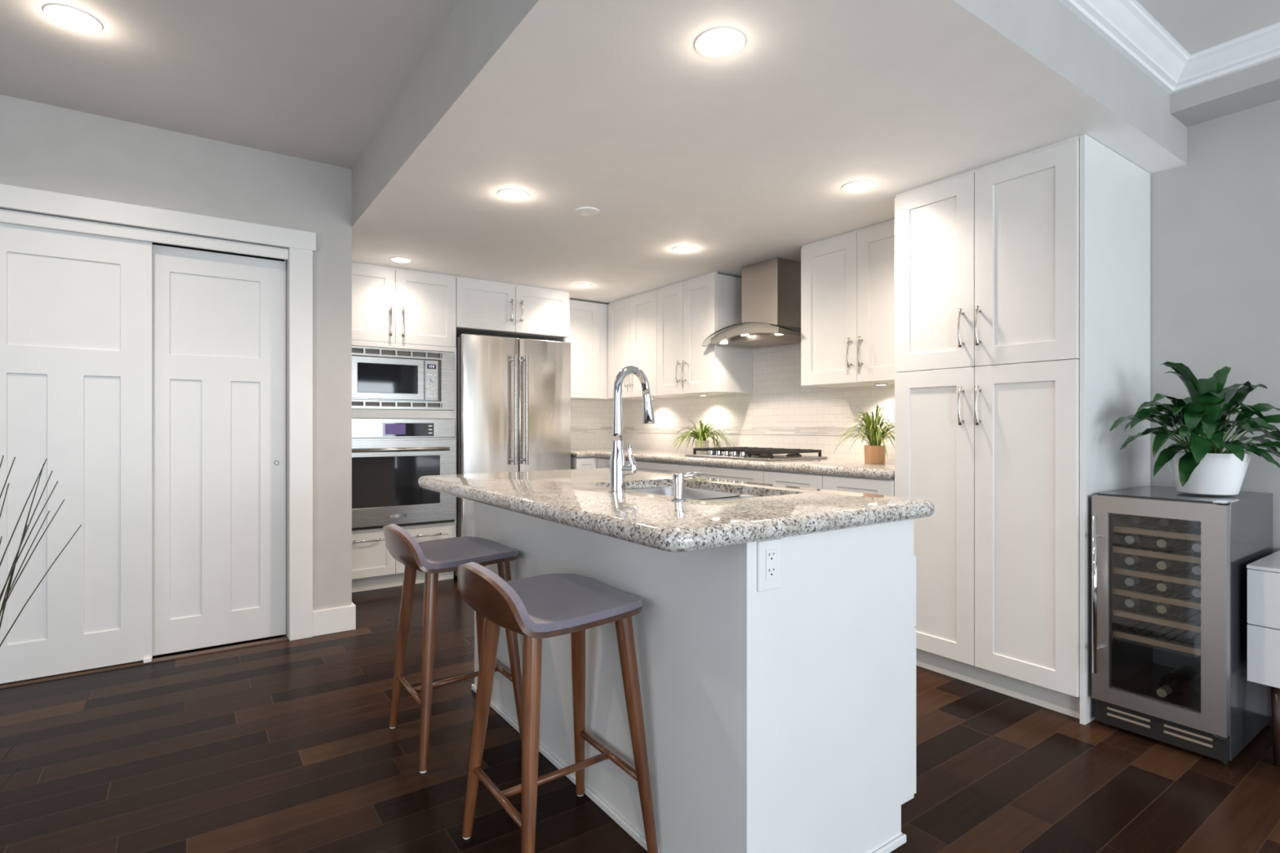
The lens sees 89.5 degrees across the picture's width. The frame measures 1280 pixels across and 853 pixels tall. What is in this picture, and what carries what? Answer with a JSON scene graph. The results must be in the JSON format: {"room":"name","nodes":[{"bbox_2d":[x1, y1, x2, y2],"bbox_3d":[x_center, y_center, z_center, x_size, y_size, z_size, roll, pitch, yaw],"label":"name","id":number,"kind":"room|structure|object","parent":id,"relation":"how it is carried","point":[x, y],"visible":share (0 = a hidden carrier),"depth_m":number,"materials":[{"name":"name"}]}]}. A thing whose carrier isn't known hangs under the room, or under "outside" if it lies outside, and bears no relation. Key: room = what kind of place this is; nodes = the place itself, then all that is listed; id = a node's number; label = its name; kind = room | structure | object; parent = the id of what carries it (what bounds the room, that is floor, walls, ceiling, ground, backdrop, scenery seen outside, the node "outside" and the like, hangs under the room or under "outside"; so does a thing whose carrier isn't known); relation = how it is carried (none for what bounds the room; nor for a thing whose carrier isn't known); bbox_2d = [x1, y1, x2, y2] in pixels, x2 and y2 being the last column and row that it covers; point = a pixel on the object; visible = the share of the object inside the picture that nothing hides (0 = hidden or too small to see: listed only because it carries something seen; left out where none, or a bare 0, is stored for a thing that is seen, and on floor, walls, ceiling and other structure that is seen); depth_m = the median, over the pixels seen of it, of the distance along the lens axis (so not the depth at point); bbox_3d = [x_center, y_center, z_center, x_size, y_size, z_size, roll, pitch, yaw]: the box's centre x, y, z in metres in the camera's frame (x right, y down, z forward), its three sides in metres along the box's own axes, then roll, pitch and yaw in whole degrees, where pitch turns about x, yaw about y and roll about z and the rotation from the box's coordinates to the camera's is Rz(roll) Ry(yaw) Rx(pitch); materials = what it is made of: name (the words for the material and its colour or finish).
{"room":"kitchen","nodes":[
{"label":"kitchen","id":0,"kind":"room"},
{"bbox_2d":[0,94,351,639],"bbox_3d":[-3.522,-0.150,3.058,3.742,2.640,1.390,0,0,-35],"label":"wall","id":1,"kind":"structure","parent":0,"point":[45,147],"depth_m":3.35,"materials":[{"name":"grey paint"}]},
{"bbox_2d":[0,222,152,684],"bbox_3d":[-2.585,0.115,2.913,0.614,1.987,0.034,0,0,-35],"label":"door","id":2,"kind":"structure","parent":1,"relation":"in","point":[76,308],"depth_m":2.92,"materials":[{"name":"white paint"}]},
{"bbox_2d":[0,208,288,259],"bbox_3d":[-2.334,-0.904,3.051,1.189,0.059,0.024,0,0,-35],"label":"trim","id":3,"kind":"structure","parent":1,"relation":"attached to","point":[9,216],"depth_m":3.02,"materials":[{"name":"white paint"}]},
{"bbox_2d":[0,636,288,688],"bbox_3d":[-2.341,1.117,3.061,1.189,0.006,0.049,0,0,-35],"label":"trim","id":4,"kind":"structure","parent":1,"relation":"attached to","point":[281,639],"depth_m":3.03,"materials":[{"name":"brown wood"}]},
{"bbox_2d":[143,657,151,662],"bbox_3d":[-2.347,1.106,3.078,0.030,0.016,0.075,0,0,-35],"label":"trim","id":5,"kind":"structure","parent":1,"relation":"attached to","point":[145,660],"depth_m":3.05,"materials":[{"name":"white plastic"}]},
{"bbox_2d":[0,183,315,252],"bbox_3d":[-2.325,-0.984,3.043,1.435,0.097,0.046,0,0,-35],"label":"trim","id":6,"kind":"structure","parent":1,"relation":"attached to","point":[11,197],"depth_m":3.03,"materials":[{"name":"white paint"}]},
{"bbox_2d":[152,244,285,656],"bbox_3d":[-2.146,0.115,3.276,0.614,1.987,0.038,0,0,-35],"label":"door","id":7,"kind":"structure","parent":1,"relation":"in","point":[219,319],"depth_m":3.27,"materials":[{"name":"white paint"}]},
{"bbox_2d":[288,247,312,640],"bbox_3d":[-1.796,0.090,3.417,0.109,2.060,0.042,0,0,-35],"label":"trim","id":8,"kind":"structure","parent":1,"relation":"attached to","point":[300,260],"depth_m":3.40,"materials":[{"name":"white paint"}]},
{"bbox_2d":[312,602,355,636],"bbox_3d":[-1.880,1.052,3.820,0.215,0.135,0.786,0,0,-35],"label":"baseboard","id":9,"kind":"structure","parent":1,"relation":"attached to","point":[341,619],"depth_m":3.50,"materials":[{"name":"white paint"}]},
{"bbox_2d":[151,242,284,261],"bbox_3d":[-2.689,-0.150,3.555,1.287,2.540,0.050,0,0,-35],"label":"door track","id":10,"kind":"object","parent":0,"point":[153,243],"depth_m":3.71,"materials":[{"name":"metal"}]},
{"bbox_2d":[455,275,568,342],"bbox_3d":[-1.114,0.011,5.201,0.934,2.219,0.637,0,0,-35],"label":"upper cabinet","id":11,"kind":"object","parent":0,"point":[483,307],"visible":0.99,"depth_m":4.97,"materials":[{"name":"white paint"}]},
{"bbox_2d":[0,574,1279,852],"bbox_3d":[-0.432,1.170,0.992,6.631,0.100,8.520,0,0,-35],"label":"floor","id":12,"kind":"structure","parent":0,"point":[288,746],"depth_m":2.10,"materials":[{"name":"brown wood"}]},
{"bbox_2d":[0,455,81,789],"bbox_3d":[-1.248,0.562,1.107,0.508,1.116,0.267,0,0,16],"label":"plant","id":13,"kind":"object","parent":12,"relation":"on","point":[13,566],"visible":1,"depth_m":1.13,"materials":[{"name":"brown plant"}]},
{"bbox_2d":[351,262,456,592],"bbox_3d":[-1.846,0.011,4.688,0.850,2.219,0.637,0,0,-35],"label":"tall cabinet","id":14,"kind":"object","parent":12,"relation":"on","point":[393,308],"visible":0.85,"depth_m":4.46,"materials":[{"name":"white paint"}]},
{"bbox_2d":[351,345,453,409],"bbox_3d":[-1.754,-0.329,4.567,0.802,0.418,0.346,0,0,-35],"label":"microwave","id":15,"kind":"object","parent":14,"relation":"in","point":[383,378],"visible":0.87,"depth_m":4.46,"materials":[{"name":"silver metal"}]},
{"bbox_2d":[351,417,456,530],"bbox_3d":[-1.792,0.317,4.623,0.804,0.746,0.610,0,0,-35],"label":"wall oven","id":16,"kind":"object","parent":14,"relation":"in","point":[390,455],"visible":0.59,"depth_m":4.43,"materials":[{"name":"silver metal"}]},
{"bbox_2d":[382,524,522,773],"bbox_3d":[-0.683,0.730,2.337,0.448,0.782,0.428,0,0,-35],"label":"bar stool","id":17,"kind":"object","parent":12,"relation":"on","point":[432,557],"visible":0.96,"depth_m":2.28,"materials":[{"name":"brown wood"}]},
{"bbox_2d":[387,524,518,569],"bbox_3d":[-0.678,0.411,2.341,0.436,0.144,0.420,0,0,-35],"label":"seat","id":18,"kind":"object","parent":17,"relation":"on","point":[448,553],"depth_m":2.22,"materials":[{"name":"grey fabric"}]},
{"bbox_2d":[453,333,570,576],"bbox_3d":[-1.083,0.211,5.140,0.890,1.777,0.738,0,0,-35],"label":"refrigerator","id":19,"kind":"object","parent":12,"relation":"on","point":[513,394],"visible":0.42,"depth_m":4.83,"materials":[{"name":"silver metal"}]},
{"bbox_2d":[457,561,657,852],"bbox_3d":[-0.235,0.730,1.695,0.448,0.782,0.428,0,0,-35],"label":"bar stool","id":20,"kind":"object","parent":12,"relation":"on","point":[537,607],"visible":1,"depth_m":1.65,"materials":[{"name":"brown wood"}]},
{"bbox_2d":[466,561,642,632],"bbox_3d":[-0.230,0.411,1.698,0.436,0.144,0.420,0,0,-35],"label":"seat","id":21,"kind":"object","parent":20,"relation":"on","point":[548,602],"depth_m":1.57,"materials":[{"name":"grey fabric"}]},
{"bbox_2d":[570,457,598,469],"bbox_3d":[-0.614,0.686,5.493,0.210,0.868,0.718,0,0,-35],"label":"base cabinet","id":22,"kind":"object","parent":12,"relation":"on","point":[587,462],"visible":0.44,"depth_m":5.22,"materials":[{"name":"white paint"}]},
{"bbox_2d":[598,457,681,474],"bbox_3d":[0.245,0.686,5.014,0.686,0.868,1.049,0,0,-35],"label":"base cabinet","id":23,"kind":"object","parent":12,"relation":"on","point":[642,465],"visible":0.16,"depth_m":4.65,"materials":[{"name":"white paint"}]},
{"bbox_2d":[471,486,915,852],"bbox_3d":[0.027,0.685,2.263,0.662,0.869,1.655,0,0,-35],"label":"kitchen island","id":24,"kind":"object","parent":12,"relation":"on","point":[783,719],"visible":0.62,"depth_m":1.61,"materials":[{"name":"white paint"}]},
{"bbox_2d":[417,467,934,552],"bbox_3d":[-0.047,0.227,2.219,0.940,0.047,1.723,0,0,-35],"label":"island countertop","id":25,"kind":"structure","parent":24,"relation":"on","point":[580,499],"depth_m":1.67,"materials":[{"name":"stone"}]},
{"bbox_2d":[608,365,655,493],"bbox_3d":[-0.014,0.006,2.021,0.181,0.394,0.076,0,0,-40],"label":"kitchen faucet","id":26,"kind":"object","parent":25,"relation":"on","point":[619,469],"visible":1,"depth_m":1.98,"materials":[{"name":"silver metal"}]},
{"bbox_2d":[670,471,702,501],"bbox_3d":[0.126,0.165,1.788,0.097,0.077,0.048,0,0,-35],"label":"soap dispenser","id":27,"kind":"object","parent":25,"relation":"on","point":[677,478],"visible":1,"depth_m":1.76,"materials":[{"name":"silver metal"}]},
{"bbox_2d":[626,486,757,500],"bbox_3d":[0.156,0.347,2.134,0.413,0.226,0.673,0,0,-35],"label":"sink","id":28,"kind":"object","parent":25,"relation":"in","point":[688,493],"visible":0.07,"depth_m":2.41,"materials":[{"name":"silver metal"}]},
{"bbox_2d":[757,538,782,591],"bbox_3d":[0.291,0.309,1.444,0.074,0.111,0.009,0,0,-35],"label":"wall outlet","id":29,"kind":"object","parent":24,"relation":"attached to","point":[769,552],"visible":0.99,"depth_m":1.44,"materials":[{"name":"white paint"}]},
{"bbox_2d":[765,548,776,580],"bbox_3d":[0.293,0.308,1.441,0.032,0.068,0.002,0,0,-35],"label":"socket","id":30,"kind":"object","parent":29,"relation":"attached to","point":[771,553],"depth_m":1.44,"materials":[{"name":"white paint"}]},
{"bbox_2d":[679,463,765,497],"bbox_3d":[0.771,0.686,4.263,0.686,0.868,0.784,0,0,-35],"label":"base cabinet","id":31,"kind":"object","parent":12,"relation":"on","point":[750,475],"visible":0.15,"depth_m":4.00,"materials":[{"name":"white paint"}]},
{"bbox_2d":[764,470,825,488],"bbox_3d":[1.118,0.686,3.768,0.686,0.868,0.423,0,0,-35],"label":"base cabinet","id":32,"kind":"object","parent":12,"relation":"on","point":[771,477],"visible":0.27,"depth_m":3.56,"materials":[{"name":"white paint"}]},
{"bbox_2d":[822,474,894,496],"bbox_3d":[1.359,0.686,3.424,0.686,0.868,0.415,0,0,-35],"label":"base cabinet","id":33,"kind":"object","parent":12,"relation":"on","point":[882,486],"visible":0.18,"depth_m":3.21,"materials":[{"name":"white paint"}]},
{"bbox_2d":[570,448,894,479],"bbox_3d":[0.423,0.228,4.587,0.882,0.045,3.392,0,0,-35],"label":"countertop","id":34,"kind":"structure","parent":33,"relation":"on","point":[830,466],"depth_m":3.77,"materials":[{"name":"stone"}]},
{"bbox_2d":[669,419,735,453],"bbox_3d":[0.430,0.077,4.892,0.504,0.256,0.542,0,0,-35],"label":"potted grass","id":35,"kind":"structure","parent":34,"relation":"on","point":[701,435],"depth_m":4.86,"materials":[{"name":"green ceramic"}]},
{"bbox_2d":[694,440,709,453],"bbox_3d":[0.471,0.155,4.903,0.106,0.098,0.106,0,0,-35],"label":"pot","id":36,"kind":"object","parent":35,"relation":"on","point":[705,443],"depth_m":4.86,"materials":[{"name":"grey ceramic"}]},
{"bbox_2d":[684,446,827,461],"bbox_3d":[0.748,0.175,4.261,0.525,0.058,0.790,0,0,-35],"label":"gas cooktop","id":37,"kind":"object","parent":34,"relation":"in","point":[762,454],"visible":1,"depth_m":4.08,"materials":[{"name":"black metal"}]},
{"bbox_2d":[684,453,827,461],"bbox_3d":[0.748,0.197,4.261,0.525,0.014,0.790,0,0,-35],"label":"tray","id":38,"kind":"object","parent":37,"relation":"on","point":[748,456],"depth_m":4.06,"materials":[{"name":"metal"}]},
{"bbox_2d":[833,404,894,464],"bbox_3d":[1.298,0.040,3.569,0.460,0.329,0.471,0,0,-35],"label":"potted grass","id":39,"kind":"object","parent":34,"relation":"on","point":[875,453],"depth_m":3.51,"materials":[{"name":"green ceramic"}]},
{"bbox_2d":[863,444,885,464],"bbox_3d":[1.293,0.154,3.556,0.112,0.100,0.112,0,0,-35],"label":"pot","id":40,"kind":"object","parent":39,"relation":"on","point":[873,455],"depth_m":3.51,"materials":[{"name":"orange ceramic"}]},
{"bbox_2d":[894,133,1150,724],"bbox_3d":[1.695,0.011,2.921,0.725,2.219,0.790,0,0,-35],"label":"pantry cabinet","id":41,"kind":"object","parent":12,"relation":"on","point":[1022,282],"visible":0.98,"depth_m":2.65,"materials":[{"name":"white paint"}]},
{"bbox_2d":[1091,485,1272,763],"bbox_3d":[2.021,0.684,2.414,0.639,0.872,0.383,0,0,-35],"label":"wine cooler","id":42,"kind":"object","parent":12,"relation":"on","point":[1133,648],"visible":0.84,"depth_m":2.30,"materials":[{"name":"grey metal"}]},
{"bbox_2d":[1130,515,1160,526],"bbox_3d":[1.947,0.343,2.463,0.300,0.075,0.075,0,0,-35],"label":"wine bottle","id":43,"kind":"object","parent":42,"relation":"in","point":[1140,520],"visible":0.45,"depth_m":2.40,"materials":[{"name":"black glass"}]},
{"bbox_2d":[1124,543,1168,567],"bbox_3d":[1.936,0.498,2.478,0.300,0.075,0.075,0,0,-35],"label":"wine bottle","id":44,"kind":"object","parent":42,"relation":"in","point":[1135,560],"visible":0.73,"depth_m":2.42,"materials":[{"name":"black glass"}]},
{"bbox_2d":[1124,524,1168,546],"bbox_3d":[1.936,0.419,2.478,0.300,0.075,0.075,0,0,-35],"label":"wine bottle","id":45,"kind":"object","parent":42,"relation":"in","point":[1142,540],"visible":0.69,"depth_m":2.42,"materials":[{"name":"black glass"}]},
{"bbox_2d":[1124,582,1169,608],"bbox_3d":[1.936,0.655,2.478,0.300,0.075,0.075,0,0,-35],"label":"wine bottle","id":46,"kind":"object","parent":42,"relation":"in","point":[1131,602],"visible":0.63,"depth_m":2.42,"materials":[{"name":"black glass"}]},
{"bbox_2d":[1124,564,1169,587],"bbox_3d":[1.936,0.577,2.478,0.300,0.075,0.075,0,0,-35],"label":"wine bottle","id":47,"kind":"object","parent":42,"relation":"in","point":[1139,582],"visible":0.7,"depth_m":2.42,"materials":[{"name":"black glass"}]},
{"bbox_2d":[1112,629,1200,655],"bbox_3d":[1.859,0.773,2.300,0.020,0.020,0.339,0,0,-35],"label":"shelf","id":48,"kind":"object","parent":42,"relation":"attached to","point":[1188,649],"depth_m":2.30,"materials":[{"name":"brown wood"}]},
{"bbox_2d":[1112,608,1200,632],"bbox_3d":[1.859,0.695,2.300,0.020,0.020,0.339,0,0,-35],"label":"shelf","id":49,"kind":"object","parent":42,"relation":"attached to","point":[1162,621],"depth_m":2.30,"materials":[{"name":"brown wood"}]},
{"bbox_2d":[1112,587,1200,609],"bbox_3d":[1.859,0.616,2.300,0.020,0.020,0.339,0,0,-35],"label":"shelf","id":50,"kind":"object","parent":42,"relation":"attached to","point":[1171,601],"depth_m":2.30,"materials":[{"name":"brown wood"}]},
{"bbox_2d":[1112,566,1200,586],"bbox_3d":[1.859,0.538,2.300,0.020,0.020,0.339,0,0,-35],"label":"shelf","id":51,"kind":"object","parent":42,"relation":"attached to","point":[1188,581],"depth_m":2.30,"materials":[{"name":"brown wood"}]},
{"bbox_2d":[1112,546,1200,564],"bbox_3d":[1.859,0.459,2.300,0.020,0.020,0.339,0,0,-35],"label":"shelf","id":52,"kind":"object","parent":42,"relation":"attached to","point":[1175,557],"depth_m":2.30,"materials":[{"name":"brown wood"}]},
{"bbox_2d":[1112,525,1200,541],"bbox_3d":[1.859,0.382,2.300,0.020,0.020,0.339,0,0,-35],"label":"shelf","id":53,"kind":"object","parent":42,"relation":"attached to","point":[1196,537],"depth_m":2.30,"materials":[{"name":"brown wood"}]},
{"bbox_2d":[1095,698,1229,762],"bbox_3d":[1.825,1.060,2.276,0.026,0.085,0.375,0,0,-35],"label":"grille","id":54,"kind":"object","parent":42,"relation":"attached to","point":[1216,747],"depth_m":2.26,"materials":[{"name":"grey metal"}]},
{"bbox_2d":[1156,527,1199,550],"bbox_3d":[1.992,0.419,2.400,0.300,0.075,0.075,0,0,-35],"label":"wine bottle","id":55,"kind":"object","parent":42,"relation":"in","point":[1171,544],"visible":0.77,"depth_m":2.35,"materials":[{"name":"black glass"}]},
{"bbox_2d":[1156,665,1200,697],"bbox_3d":[1.992,0.956,2.400,0.300,0.075,0.075,0,0,-35],"label":"wine bottle","id":56,"kind":"object","parent":42,"relation":"in","point":[1178,682],"visible":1,"depth_m":2.37,"materials":[{"name":"black glass"}]},
{"bbox_2d":[1156,588,1200,614],"bbox_3d":[1.992,0.655,2.400,0.300,0.075,0.075,0,0,-35],"label":"wine bottle","id":57,"kind":"object","parent":42,"relation":"in","point":[1162,608],"visible":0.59,"depth_m":2.35,"materials":[{"name":"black glass"}]},
{"bbox_2d":[1156,568,1200,593],"bbox_3d":[1.992,0.577,2.400,0.300,0.075,0.075,0,0,-35],"label":"wine bottle","id":58,"kind":"object","parent":42,"relation":"in","point":[1173,588],"visible":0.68,"depth_m":2.35,"materials":[{"name":"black glass"}]},
{"bbox_2d":[1156,547,1200,572],"bbox_3d":[1.992,0.498,2.400,0.300,0.075,0.075,0,0,-35],"label":"wine bottle","id":59,"kind":"object","parent":42,"relation":"in","point":[1172,566],"visible":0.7,"depth_m":2.35,"materials":[{"name":"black glass"}]},
{"bbox_2d":[1159,518,1200,529],"bbox_3d":[1.996,0.343,2.394,0.300,0.075,0.075,0,0,-35],"label":"wine bottle","id":60,"kind":"object","parent":42,"relation":"in","point":[1174,524],"visible":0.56,"depth_m":2.34,"materials":[{"name":"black glass"}]},
{"bbox_2d":[1109,361,1279,495],"bbox_3d":[2.089,0.003,2.340,0.528,0.490,0.484,0,0,-35],"label":"potted plant","id":61,"kind":"object","parent":42,"relation":"on","point":[1206,469],"visible":1,"depth_m":2.33,"materials":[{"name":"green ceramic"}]},
{"bbox_2d":[1167,451,1252,495],"bbox_3d":[2.095,0.172,2.386,0.244,0.152,0.244,0,0,-35],"label":"pot","id":62,"kind":"object","parent":61,"relation":"on","point":[1219,473],"depth_m":2.30,"materials":[{"name":"white ceramic"}]},
{"bbox_2d":[1191,586,1200,597],"bbox_3d":[2.049,0.577,2.318,0.300,0.075,0.075,0,0,-35],"label":"wine bottle","id":63,"kind":"object","parent":42,"relation":"in","point":[1196,592],"visible":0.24,"depth_m":2.23,"materials":[{"name":"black glass"}]},
{"bbox_2d":[1191,563,1200,574],"bbox_3d":[2.049,0.498,2.318,0.300,0.075,0.075,0,0,-35],"label":"wine bottle","id":64,"kind":"object","parent":42,"relation":"in","point":[1196,570],"visible":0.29,"depth_m":2.23,"materials":[{"name":"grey glass"}]},
{"bbox_2d":[1191,540,1200,552],"bbox_3d":[2.049,0.419,2.318,0.300,0.075,0.075,0,0,-35],"label":"wine bottle","id":65,"kind":"object","parent":42,"relation":"in","point":[1196,547],"visible":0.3,"depth_m":2.23,"materials":[{"name":"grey glass"}]},
{"bbox_2d":[1246,550,1279,768],"bbox_3d":[2.699,0.791,1.649,0.513,0.657,1.604,0,0,-35],"label":"sideboard","id":66,"kind":"object","parent":12,"relation":"on","point":[1263,574],"visible":1,"depth_m":2.12,"materials":[{"name":"white laminate"}]},
{"bbox_2d":[0,0,1279,168],"bbox_3d":[-0.432,-1.470,0.992,6.631,0.100,8.520,0,0,-35],"label":"ceiling","id":67,"kind":"structure","parent":0,"point":[312,80],"depth_m":2.48,"materials":[{"name":"grey paint"}]},
{"bbox_2d":[43,3,102,32],"bbox_3d":[-1.971,-1.415,2.246,0.156,0.010,0.156,0,0,-35],"label":"recessed light","id":68,"kind":"object","parent":67,"relation":"in","point":[68,16],"visible":1,"depth_m":2.24,"materials":[{"name":"white plastic"}]},
{"bbox_2d":[1059,0,1279,93],"bbox_3d":[2.256,-1.379,0.238,2.483,0.093,4.000,0,0,-35],"label":"crown molding","id":69,"kind":"structure","parent":67,"relation":"attached to","point":[1126,25],"depth_m":2.34,"materials":[{"name":"white paint"}]},
{"bbox_2d":[1169,57,1279,127],"bbox_3d":[3.357,-1.347,1.009,0.206,0.185,4.000,0,0,-35],"label":"bulkhead","id":70,"kind":"object","parent":67,"relation":"attached to","point":[1257,85],"visible":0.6,"depth_m":2.48,"materials":[{"name":"grey paint"}]},
{"bbox_2d":[351,0,1186,304],"bbox_3d":[-0.048,-1.270,3.703,2.689,0.340,4.320,0,0,-35],"label":"ceiling","id":71,"kind":"structure","parent":0,"point":[745,157],"depth_m":2.42,"materials":[{"name":"paint"}]},
{"bbox_2d":[389,256,413,262],"bbox_3d":[-1.573,-1.095,4.253,0.146,0.010,0.146,0,0,-35],"label":"recessed light","id":72,"kind":"object","parent":71,"relation":"in","point":[396,259],"visible":1,"depth_m":4.23,"materials":[{"name":"white plastic"}]},
{"bbox_2d":[497,188,528,199],"bbox_3d":[-0.600,-1.095,3.056,0.146,0.010,0.146,0,0,-35],"label":"recessed light","id":73,"kind":"object","parent":71,"relation":"in","point":[506,193],"visible":1,"depth_m":3.04,"materials":[{"name":"white plastic"}]},
{"bbox_2d":[573,283,592,288],"bbox_3d":[-0.442,-1.095,5.037,0.146,0.010,0.146,0,0,-35],"label":"recessed light","id":74,"kind":"object","parent":71,"relation":"in","point":[580,285],"visible":1,"depth_m":5.02,"materials":[{"name":"white plastic"}]},
{"bbox_2d":[575,206,599,215],"bbox_3d":[-0.269,-1.095,3.293,0.124,0.010,0.124,0,0,-35],"label":"smoke detector","id":75,"kind":"object","parent":71,"relation":"attached to","point":[584,211],"visible":1,"depth_m":3.27,"materials":[{"name":"white plastic"}]},
{"bbox_2d":[672,245,695,252],"bbox_3d":[0.272,-1.095,3.997,0.146,0.010,0.146,0,0,-35],"label":"recessed light","id":76,"kind":"object","parent":71,"relation":"in","point":[680,248],"visible":1,"depth_m":3.98,"materials":[{"name":"white plastic"}]},
{"bbox_2d":[694,26,746,58],"bbox_3d":[0.229,-1.095,1.851,0.146,0.010,0.146,0,0,-35],"label":"recessed light","id":77,"kind":"object","parent":71,"relation":"in","point":[719,42],"visible":1,"depth_m":1.84,"materials":[{"name":"white plastic"}]},
{"bbox_2d":[841,180,875,192],"bbox_3d":[0.998,-1.095,2.955,0.146,0.010,0.146,0,0,-35],"label":"recessed light","id":78,"kind":"object","parent":71,"relation":"in","point":[857,186],"visible":1,"depth_m":2.94,"materials":[{"name":"white plastic"}]},
{"bbox_2d":[751,99,1279,553],"bbox_3d":[2.250,-0.150,2.872,0.120,2.640,8.520,0,0,-35],"label":"wall","id":79,"kind":"structure","parent":0,"point":[1215,216],"depth_m":2.61,"materials":[{"name":"grey paint"}]},
{"bbox_2d":[565,299,639,400],"bbox_3d":[-0.438,-0.664,5.835,0.861,0.839,0.360,0,0,-35],"label":"upper cabinet","id":80,"kind":"object","parent":79,"relation":"attached to","point":[588,338],"visible":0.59,"depth_m":5.62,"materials":[{"name":"white paint"}]},
{"bbox_2d":[608,288,684,399],"bbox_3d":[0.059,-0.673,5.518,0.411,0.852,0.728,0,0,-35],"label":"upper cabinet","id":81,"kind":"object","parent":79,"relation":"attached to","point":[632,320],"visible":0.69,"depth_m":5.40,"materials":[{"name":"white paint"}]},
{"bbox_2d":[657,271,751,396],"bbox_3d":[0.466,-0.673,4.939,0.411,0.852,0.686,0,0,-35],"label":"upper cabinet","id":82,"kind":"object","parent":79,"relation":"attached to","point":[689,311],"visible":0.97,"depth_m":4.74,"materials":[{"name":"white paint"}]},
{"bbox_2d":[570,342,894,461],"bbox_3d":[0.426,-0.440,4.594,0.891,1.320,3.405,0,0,-35],"label":"wall tile","id":83,"kind":"structure","parent":79,"relation":"attached to","point":[777,397],"depth_m":4.65,"materials":[{"name":"white tile"}]},
{"bbox_2d":[570,426,894,436],"bbox_3d":[0.425,0.028,4.591,0.887,0.060,3.401,0,0,-35],"label":"trim","id":84,"kind":"structure","parent":79,"relation":"attached to","point":[776,430],"depth_m":4.82,"materials":[{"name":"beige tile"}]},
{"bbox_2d":[702,257,800,348],"bbox_3d":[0.839,-0.832,4.357,0.466,0.534,0.864,0,0,-35],"label":"range hood","id":85,"kind":"object","parent":79,"relation":"attached to","point":[771,287],"visible":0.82,"depth_m":4.27,"materials":[{"name":"silver metal"}]},
{"bbox_2d":[800,218,897,387],"bbox_3d":[1.351,-0.673,3.675,0.411,0.852,0.835,0,0,-35],"label":"upper cabinet","id":86,"kind":"object","parent":79,"relation":"attached to","point":[847,279],"visible":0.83,"depth_m":3.63,"materials":[{"name":"white paint"}]},
{"bbox_2d":[874,383,887,385],"bbox_3d":[1.394,-0.243,3.735,0.072,0.008,0.072,0,0,-35],"label":"light","id":87,"kind":"object","parent":86,"relation":"attached to","point":[874,384],"visible":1,"depth_m":3.72,"materials":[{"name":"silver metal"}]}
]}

